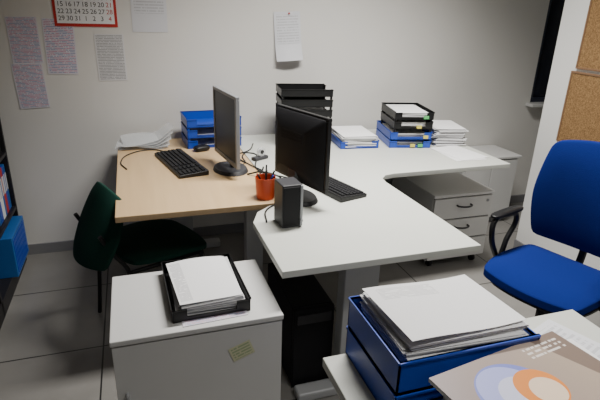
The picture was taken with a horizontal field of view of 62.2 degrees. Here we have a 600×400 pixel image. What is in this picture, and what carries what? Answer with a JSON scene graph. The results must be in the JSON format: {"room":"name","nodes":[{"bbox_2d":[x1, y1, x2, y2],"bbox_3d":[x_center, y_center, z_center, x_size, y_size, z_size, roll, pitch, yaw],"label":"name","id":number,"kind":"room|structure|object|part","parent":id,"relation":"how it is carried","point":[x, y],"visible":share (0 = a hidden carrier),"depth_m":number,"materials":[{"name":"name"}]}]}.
{"room":"office","nodes":[
{"label":"office","id":0,"kind":"room"},
{"bbox_2d":[0,0,549,243],"bbox_3d":[0.300,-1.132,3.452,5.350,2.750,0.100,-5,22,-18],"label":"wall","id":1,"kind":"structure","parent":0,"point":[471,63],"depth_m":3.27,"materials":[{"name":"paint"}]},
{"bbox_2d":[4,17,43,63],"bbox_3d":[-1.565,-0.905,2.822,0.160,0.256,0.001,-6,22,-17],"label":"notice","id":2,"kind":"object","parent":1,"relation":"attached to","point":[22,32],"visible":1,"depth_m":2.82,"materials":[{"name":"white paper"}]},
{"bbox_2d":[11,63,49,108],"bbox_3d":[-1.576,-0.667,2.912,0.172,0.265,0.001,-5,22,-18],"label":"notice","id":3,"kind":"object","parent":1,"relation":"attached to","point":[29,79],"visible":1,"depth_m":2.91,"materials":[{"name":"white paper"}]},
{"bbox_2d":[41,18,78,74],"bbox_3d":[-1.393,-0.889,2.889,0.165,0.310,0.001,-4,22,-18],"label":"notice","id":4,"kind":"object","parent":1,"relation":"attached to","point":[59,41],"visible":1,"depth_m":2.89,"materials":[{"name":"white paper"}]},
{"bbox_2d":[51,0,117,26],"bbox_3d":[-1.232,-1.259,2.798,0.340,0.535,0.007,-5,22,-18],"label":"wall calendar","id":5,"kind":"object","parent":1,"relation":"attached to","point":[78,13],"visible":1,"depth_m":2.87,"materials":[{"name":"white paper"}]},
{"bbox_2d":[93,34,127,80],"bbox_3d":[-1.138,-0.856,2.993,0.165,0.270,0.001,-6,22,-17],"label":"notice","id":6,"kind":"object","parent":1,"relation":"attached to","point":[109,48],"visible":1,"depth_m":2.99,"materials":[{"name":"white paper"}]},
{"bbox_2d":[130,0,167,31],"bbox_3d":[-0.901,-1.157,2.957,0.205,0.300,0.001,-5,22,-18],"label":"notice","id":7,"kind":"object","parent":1,"relation":"attached to","point":[147,15],"visible":1,"depth_m":2.98,"materials":[{"name":"white paper"}]},
{"bbox_2d":[27,194,524,254],"bbox_3d":[0.268,0.139,3.880,5.130,0.070,0.012,-5,22,-18],"label":"baseboard","id":8,"kind":"structure","parent":1,"relation":"attached to","point":[58,246],"depth_m":3.56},
{"bbox_2d":[273,11,302,61],"bbox_3d":[-0.074,-1.070,3.254,0.198,0.315,0.051,-5,22,-18],"label":"paper sheet","id":9,"kind":"object","parent":1,"relation":"attached to","point":[287,27],"visible":1,"depth_m":3.26,"materials":[{"name":"white paper"}]},
{"bbox_2d":[525,102,543,107],"bbox_3d":[2.305,-0.819,4.206,0.940,0.025,0.120,-5,22,-18],"label":"sill","id":10,"kind":"structure","parent":1,"relation":"attached to","point":[531,104],"depth_m":4.04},
{"bbox_2d":[530,0,551,101],"bbox_3d":[2.325,-1.513,4.012,0.900,1.420,0.050,-5,22,-18],"label":"frame","id":11,"kind":"object","parent":1,"relation":"attached to","point":[533,99],"visible":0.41,"depth_m":4.01,"materials":[{"name":"black metal"}]},
{"bbox_2d":[533,0,564,96],"bbox_3d":[2.322,-1.516,4.021,0.900,1.420,0.010,-5,22,-18],"label":"glass","id":12,"kind":"object","parent":1,"relation":"attached to","point":[557,6],"visible":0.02,"depth_m":4.02,"materials":[{"name":"black glass"}]},
{"bbox_2d":[0,202,599,399],"bbox_3d":[1.024,1.055,1.800,5.350,0.100,5.000,-5,22,-18],"label":"floor","id":13,"kind":"structure","parent":0,"point":[54,338],"depth_m":2.66,"materials":[{"name":"tile"}]},
{"bbox_2d":[0,119,28,328],"bbox_3d":[-1.700,0.125,2.346,0.448,1.080,1.320,-5,22,-18],"label":"bookcase","id":14,"kind":"object","parent":13,"relation":"on","point":[14,249],"visible":1,"depth_m":2.82,"materials":[{"name":"black wood"}]},
{"bbox_2d":[73,181,206,312],"bbox_3d":[-0.800,0.256,2.488,0.615,0.774,0.469,-15,27,-38],"label":"chair","id":15,"kind":"object","parent":13,"relation":"on","point":[98,239],"visible":0.93,"depth_m":2.31,"materials":[{"name":"fabric"}]},
{"bbox_3d":[-1.058,0.325,2.531,0.035,0.598,0.126,13,24,27],"label":"leg","id":16,"kind":"part","parent":15,"relation":"part of","materials":[{"name":"black plastic"}]},
{"bbox_3d":[-0.948,0.110,2.290,0.075,0.380,0.430,15,6,-45],"label":"backrest","id":17,"kind":"part","parent":15,"relation":"part of","materials":[{"name":"green fabric"}]},
{"bbox_3d":[-0.828,0.430,2.280,0.126,0.598,0.035,-6,22,-20],"label":"leg","id":18,"kind":"part","parent":15,"relation":"part of","materials":[{"name":"black plastic"}]},
{"bbox_3d":[-0.734,0.208,2.526,0.440,0.062,0.460,-15,27,-38],"label":"seat","id":19,"kind":"part","parent":15,"relation":"part of","materials":[{"name":"green fabric"}]},
{"bbox_3d":[-0.641,0.296,2.379,0.375,0.019,0.020,-15,27,-38],"label":"rail","id":20,"kind":"part","parent":15,"relation":"part of","materials":[{"name":"black plastic"}]},
{"bbox_2d":[115,138,273,273],"bbox_3d":[-0.621,0.166,2.804,0.708,0.740,1.255,-5,22,-18],"label":"desk","id":21,"kind":"object","parent":13,"relation":"on","point":[148,189],"visible":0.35,"depth_m":2.35,"materials":[{"name":"brown wood"}]},
{"bbox_2d":[120,149,162,169],"bbox_3d":[-0.918,-0.235,2.777,0.164,0.006,0.387,8,22,16],"label":"cable","id":22,"kind":"object","parent":21,"relation":"on","point":[146,149],"visible":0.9,"depth_m":2.88,"materials":[{"name":"plastic"}]},
{"bbox_2d":[118,139,167,149],"bbox_3d":[-0.948,-0.393,3.025,0.346,0.132,0.239,-5,22,-18],"label":"paper stack","id":23,"kind":"object","parent":21,"relation":"on","point":[144,144],"visible":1,"depth_m":3.04,"materials":[{"name":"white paper"}]},
{"bbox_2d":[154,148,208,178],"bbox_3d":[-0.650,-0.206,2.695,0.155,0.030,0.470,-10,24,-29],"label":"keyboard","id":24,"kind":"object","parent":21,"relation":"on","point":[178,161],"visible":1,"depth_m":2.64,"materials":[{"name":"black plastic"}]},
{"bbox_2d":[193,144,209,151],"bbox_3d":[-0.587,-0.312,2.964,0.100,0.037,0.060,-15,27,-37],"label":"computer mouse","id":25,"kind":"object","parent":21,"relation":"on","point":[203,147],"visible":1,"depth_m":2.94,"materials":[{"name":"black plastic"}]},
{"bbox_2d":[180,110,241,148],"bbox_3d":[-0.561,-0.450,3.123,0.336,0.183,0.246,-6,23,-20],"label":"trays","id":26,"kind":"object","parent":21,"relation":"on","point":[197,127],"visible":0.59,"depth_m":3.08,"materials":[{"name":"plastic"}]},
{"bbox_2d":[180,121,241,138],"bbox_3d":[-0.561,-0.450,3.123,0.336,0.055,0.246,-6,23,-20],"label":"tray","id":27,"kind":"object","parent":26,"relation":"on","point":[202,131],"depth_m":3.04,"materials":[{"name":"blue plastic"}]},
{"bbox_2d":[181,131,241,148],"bbox_3d":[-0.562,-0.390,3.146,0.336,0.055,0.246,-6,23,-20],"label":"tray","id":28,"kind":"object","parent":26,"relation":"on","point":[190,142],"depth_m":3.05,"materials":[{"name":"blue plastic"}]},
{"bbox_2d":[213,86,247,176],"bbox_3d":[-0.363,-0.354,2.567,0.178,0.415,0.375,-8,23,-24],"label":"computer monitor","id":29,"kind":"object","parent":21,"relation":"on","point":[226,108],"visible":1,"depth_m":2.54,"materials":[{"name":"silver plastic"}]},
{"bbox_2d":[255,165,275,200],"bbox_3d":[-0.156,-0.080,2.246,0.094,0.146,0.094,-5,22,-18],"label":"pen cup","id":30,"kind":"object","parent":21,"relation":"on","point":[264,183],"visible":0.99,"depth_m":2.22,"materials":[{"name":"orange plastic"}]},
{"bbox_2d":[109,259,283,399],"bbox_3d":[-0.377,0.617,1.826,0.537,0.615,0.415,-5,22,-18],"label":"storage cabinet","id":31,"kind":"object","parent":13,"relation":"on","point":[239,357],"visible":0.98,"depth_m":1.61,"materials":[{"name":"white laminate"}]},
{"bbox_3d":[-0.321,0.668,1.662,0.529,0.540,0.018,-5,22,-18],"label":"door","id":32,"kind":"part","parent":31,"relation":"part of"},
{"bbox_2d":[161,253,250,323],"bbox_3d":[-0.336,0.290,1.734,0.256,0.064,0.336,-6,22,-19],"label":"tray","id":33,"kind":"object","parent":31,"relation":"on","point":[212,285],"visible":1,"depth_m":1.67,"materials":[{"name":"plastic"}]},
{"bbox_2d":[182,310,247,326],"bbox_3d":[-0.284,0.366,1.624,0.210,0.001,0.100,-7,23,-21],"label":"paper sheet","id":34,"kind":"object","parent":31,"relation":"on","point":[230,315],"visible":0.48,"depth_m":1.59,"materials":[{"name":"white paper"}]},
{"bbox_2d":[268,263,334,386],"bbox_3d":[-0.010,0.559,2.307,0.180,0.400,0.430,-5,22,-18],"label":"computer tower","id":35,"kind":"object","parent":13,"relation":"on","point":[307,309],"visible":0.84,"depth_m":2.13,"materials":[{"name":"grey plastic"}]},
{"bbox_3d":[0.052,0.623,2.131,0.180,0.390,0.025,-5,22,-18],"label":"panel","id":36,"kind":"part","parent":35,"relation":"part of","materials":[{"name":"black plastic"}]},
{"bbox_2d":[240,129,509,399],"bbox_3d":[0.424,0.185,2.840,1.651,0.740,1.860,-5,22,-18],"label":"office desk","id":37,"kind":"object","parent":13,"relation":"on","point":[352,238],"visible":0.7,"depth_m":2.04,"materials":[{"name":"laminate"}]},
{"bbox_2d":[240,143,264,173],"bbox_3d":[-0.295,-0.229,2.812,0.134,0.009,0.715,-2,21,-11],"label":"power cable","id":38,"kind":"object","parent":37,"relation":"on","point":[252,143],"visible":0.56,"depth_m":2.75,"materials":[{"name":"plastic"}]},
{"bbox_2d":[251,149,267,160],"bbox_3d":[-0.228,-0.265,2.827,0.040,0.070,0.100,20,28,39],"label":"tape dispenser","id":39,"kind":"object","parent":37,"relation":"on","point":[263,156],"visible":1,"depth_m":2.82,"materials":[{"name":"grey plastic"}]},
{"bbox_2d":[240,152,285,177],"bbox_3d":[-0.252,-0.206,2.685,0.186,0.066,0.562,-7,23,-22],"label":"cable","id":40,"kind":"object","parent":37,"relation":"on","point":[257,169],"visible":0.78,"depth_m":2.76,"materials":[{"name":"plastic"}]},
{"bbox_2d":[247,166,280,177],"bbox_3d":[-0.187,-0.134,2.545,0.134,0.038,0.280,-10,24,-27],"label":"cable","id":41,"kind":"object","parent":37,"relation":"on","point":[261,171],"visible":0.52,"depth_m":2.54,"materials":[{"name":"plastic"}]},
{"bbox_2d":[264,204,273,222],"bbox_3d":[-0.111,0.020,2.175,0.043,0.013,0.373,6,21,11],"label":"hanging cable","id":42,"kind":"object","parent":37,"relation":"on","point":[273,204],"visible":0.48,"depth_m":2.09,"materials":[{"name":"plastic"}]},
{"bbox_2d":[274,177,303,227],"bbox_3d":[-0.046,0.011,1.975,0.084,0.178,0.112,-7,23,-21],"label":"speaker","id":43,"kind":"object","parent":37,"relation":"on","point":[288,191],"visible":1,"depth_m":1.94},
{"bbox_2d":[283,187,299,226],"bbox_3d":[-0.033,0.026,1.933,0.068,0.160,0.005,-7,23,-21],"label":"grille","id":44,"kind":"object","parent":43,"relation":"attached to","point":[291,195],"depth_m":1.93,"materials":[{"name":"black plastic"}]},
{"bbox_3d":[0.006,0.023,1.948,0.011,0.170,0.007,-7,23,-21],"label":"trim","id":45,"kind":"part","parent":43,"relation":"part of","materials":[{"name":"silver metal"}]},
{"bbox_2d":[275,103,331,206],"bbox_3d":[-0.013,-0.196,2.206,0.178,0.400,0.385,-13,26,-34],"label":"computer monitor","id":46,"kind":"object","parent":37,"relation":"on","point":[302,138],"visible":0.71,"depth_m":2.12,"materials":[{"name":"black plastic"}]},
{"bbox_2d":[275,83,333,120],"bbox_3d":[0.020,-0.548,3.187,0.330,0.355,0.256,-2,21,-10],"label":"trays","id":47,"kind":"object","parent":37,"relation":"on","point":[306,97],"visible":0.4,"depth_m":3.06,"materials":[{"name":"plastic"}]},
{"bbox_2d":[275,93,332,106],"bbox_3d":[0.023,-0.635,3.154,0.326,0.045,0.256,-2,21,-10],"label":"tray","id":48,"kind":"object","parent":47,"relation":"on","point":[292,101],"depth_m":3.05,"materials":[{"name":"black plastic"}]},
{"bbox_2d":[275,83,333,96],"bbox_3d":[0.024,-0.693,3.131,0.326,0.045,0.256,-2,21,-10],"label":"tray","id":49,"kind":"object","parent":47,"relation":"on","point":[283,89],"depth_m":3.04,"materials":[{"name":"black plastic"}]},
{"bbox_2d":[325,176,366,201],"bbox_3d":[0.128,-0.083,2.436,0.155,0.030,0.430,-12,25,-32],"label":"keyboard","id":50,"kind":"object","parent":37,"relation":"on","point":[340,191],"visible":0.47,"depth_m":2.30,"materials":[{"name":"black plastic"}]},
{"bbox_2d":[331,126,378,148],"bbox_3d":[0.341,-0.417,3.259,0.256,0.077,0.342,-3,22,-12],"label":"document tray","id":51,"kind":"object","parent":37,"relation":"on","point":[344,137],"visible":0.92,"depth_m":3.13,"materials":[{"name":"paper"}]},
{"bbox_3d":[0.534,-0.232,3.551,0.700,0.413,0.020,-5,22,-18],"label":"modesty panel","id":52,"kind":"part","parent":37,"relation":"part of","materials":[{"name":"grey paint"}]},
{"bbox_2d":[376,102,434,147],"bbox_3d":[0.688,-0.500,3.291,0.278,0.230,0.353,-1,21,-6],"label":"trays","id":53,"kind":"object","parent":37,"relation":"on","point":[401,125],"visible":1,"depth_m":3.17,"materials":[{"name":"blue plastic"}]},
{"bbox_2d":[376,128,430,147],"bbox_3d":[0.683,-0.417,3.327,0.276,0.050,0.346,-1,21,-6],"label":"tray","id":54,"kind":"object","parent":53,"relation":"on","point":[400,141],"depth_m":3.18,"materials":[{"name":"plastic"}]},
{"bbox_2d":[376,120,431,139],"bbox_3d":[0.685,-0.469,3.307,0.276,0.050,0.346,-1,21,-6],"label":"tray","id":55,"kind":"object","parent":53,"relation":"on","point":[383,128],"depth_m":3.18,"materials":[{"name":"plastic"}]},
{"bbox_2d":[381,111,433,128],"bbox_3d":[0.699,-0.529,3.285,0.256,0.050,0.336,-1,21,-6],"label":"tray","id":56,"kind":"object","parent":53,"relation":"on","point":[396,123],"depth_m":3.14,"materials":[{"name":"plastic"}]},
{"bbox_2d":[381,102,434,119],"bbox_3d":[0.701,-0.585,3.264,0.256,0.050,0.336,-1,21,-6],"label":"tray","id":57,"kind":"object","parent":53,"relation":"on","point":[392,110],"depth_m":3.19,"materials":[{"name":"plastic"}]},
{"bbox_2d":[431,120,468,145],"bbox_3d":[0.968,-0.456,3.365,0.243,0.112,0.317,0,21,-5],"label":"pile","id":58,"kind":"object","parent":37,"relation":"on","point":[444,132],"visible":0.81,"depth_m":3.24,"materials":[{"name":"white paper"}]},
{"bbox_2d":[433,149,486,160],"bbox_3d":[0.979,-0.288,3.081,0.210,0.001,0.297,-4,22,-16],"label":"sheet","id":59,"kind":"object","parent":37,"relation":"on","point":[451,157],"visible":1,"depth_m":2.97,"materials":[{"name":"white paper"}]},
{"bbox_2d":[431,146,486,160],"bbox_3d":[0.989,-0.296,3.098,0.210,0.001,0.297,-8,23,-24],"label":"sheet","id":60,"kind":"object","parent":59,"relation":"on","point":[460,153],"visible":1,"depth_m":3.09,"materials":[{"name":"white paper"}]},
{"bbox_2d":[392,172,494,265],"bbox_3d":[0.945,0.110,3.399,0.440,0.510,0.584,-5,22,-18],"label":"drawer pedestal","id":61,"kind":"object","parent":13,"relation":"on","point":[459,200],"visible":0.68,"depth_m":3.18,"materials":[{"name":"grey metal"}]},
{"bbox_3d":[1.016,0.310,3.233,0.426,0.130,0.018,-5,22,-18],"label":"drawer","id":62,"kind":"part","parent":61,"relation":"part of","materials":[{"name":"white laminate"}]},
{"bbox_3d":[1.030,0.171,3.149,0.112,0.011,0.046,-5,22,-18],"label":"handle","id":63,"kind":"part","parent":61,"relation":"part of","materials":[{"name":"grey plastic"}]},
{"bbox_3d":[1.024,0.045,3.132,0.426,0.137,0.018,-5,22,-18],"label":"drawer","id":64,"kind":"part","parent":61,"relation":"part of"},
{"bbox_3d":[1.035,0.038,3.098,0.112,0.011,0.046,-5,22,-18],"label":"handle","id":65,"kind":"part","parent":61,"relation":"part of","materials":[{"name":"grey plastic"}]},
{"bbox_3d":[1.020,0.179,3.183,0.426,0.130,0.018,-5,22,-18],"label":"drawer","id":66,"kind":"part","parent":61,"relation":"part of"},
{"bbox_2d":[322,310,599,399],"bbox_3d":[0.673,0.984,0.787,0.796,0.740,1.600,-5,22,-18],"label":"desk","id":67,"kind":"object","parent":13,"relation":"on","point":[346,380],"visible":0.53,"depth_m":1.22,"materials":[{"name":"laminate"}]},
{"bbox_2d":[426,395,446,399],"bbox_3d":[0.456,0.449,0.945,0.351,0.132,0.256,-6,23,-20],"label":"tray","id":68,"kind":"object","parent":67,"relation":"on","point":[440,397],"visible":0.06,"depth_m":0.99,"materials":[{"name":"plastic"}]},
{"bbox_2d":[428,331,599,399],"bbox_3d":[0.487,0.370,0.945,0.392,0.012,0.283,-9,24,-26],"label":"brochures","id":69,"kind":"object","parent":68,"relation":"on","point":[552,366],"visible":0.99,"depth_m":0.98,"materials":[{"name":"paper"}]},
{"bbox_2d":[345,274,540,399],"bbox_3d":[0.321,0.322,1.168,0.351,0.200,0.256,-5,22,-18],"label":"tray stack","id":70,"kind":"object","parent":67,"relation":"on","point":[400,337],"visible":0.85,"depth_m":1.08,"materials":[{"name":"plastic"}]},
{"bbox_2d":[345,325,441,399],"bbox_3d":[0.319,0.379,1.190,0.351,0.078,0.256,-5,22,-18],"label":"tray","id":71,"kind":"object","parent":70,"relation":"on","point":[373,376],"depth_m":1.10,"materials":[{"name":"blue plastic"}]},
{"bbox_2d":[532,319,599,357],"bbox_3d":[0.722,0.407,1.255,0.210,0.001,0.297,-14,26,-36],"label":"paper sheet","id":72,"kind":"object","parent":67,"relation":"on","point":[549,325],"visible":0.3,"depth_m":1.36,"materials":[{"name":"white paper"}]},
{"bbox_2d":[459,145,521,221],"bbox_3d":[1.398,-0.120,3.979,0.520,0.550,0.337,-5,22,-18],"label":"base cabinet","id":73,"kind":"object","parent":13,"relation":"on","point":[501,181],"visible":0.24,"depth_m":3.84,"materials":[{"name":"white laminate"}]},
{"bbox_2d":[483,140,599,316],"bbox_3d":[1.149,0.280,2.229,0.596,1.045,0.621,-13,26,-34],"label":"office chair","id":74,"kind":"object","parent":13,"relation":"on","point":[565,202],"visible":0.77,"depth_m":2.24,"materials":[{"name":"fabric"}]},
{"bbox_3d":[1.001,0.202,2.370,0.231,0.291,0.122,-13,26,-34],"label":"arm frame","id":75,"kind":"part","parent":74,"relation":"part of","materials":[{"name":"black plastic"}]},
{"bbox_3d":[1.126,0.349,2.236,0.450,0.092,0.480,-13,26,-34],"label":"seat","id":76,"kind":"part","parent":74,"relation":"part of","materials":[{"name":"blue fabric"}]},
{"bbox_3d":[1.298,0.000,2.228,0.111,0.513,0.469,-13,26,-34],"label":"backrest","id":77,"kind":"part","parent":74,"relation":"part of","materials":[{"name":"blue fabric"}]},
{"bbox_2d":[516,0,599,269],"bbox_3d":[2.933,-0.280,1.460,1.500,2.750,4.140,-5,22,-18],"label":"wall","id":78,"kind":"structure","parent":0,"point":[574,14],"depth_m":3.09,"materials":[{"name":"paint"}]},
{"bbox_2d":[513,239,524,247],"bbox_3d":[2.160,1.017,1.757,0.012,0.070,4.040,-5,22,-18],"label":"baseboard","id":79,"kind":"structure","parent":78,"relation":"attached to","point":[517,243],"depth_m":3.51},
{"bbox_2d":[556,71,599,141],"bbox_3d":[1.706,-0.462,2.754,0.016,0.425,0.620,-5,22,-18],"label":"cork board","id":80,"kind":"object","parent":78,"relation":"attached to","point":[580,117],"visible":0.94,"depth_m":2.91,"materials":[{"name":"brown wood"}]},
{"bbox_2d":[575,0,599,71],"bbox_3d":[1.724,-0.879,2.581,0.016,0.450,0.595,-5,22,-18],"label":"cork board","id":81,"kind":"object","parent":78,"relation":"attached to","point":[588,58],"visible":1,"depth_m":2.80,"materials":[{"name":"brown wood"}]}
]}

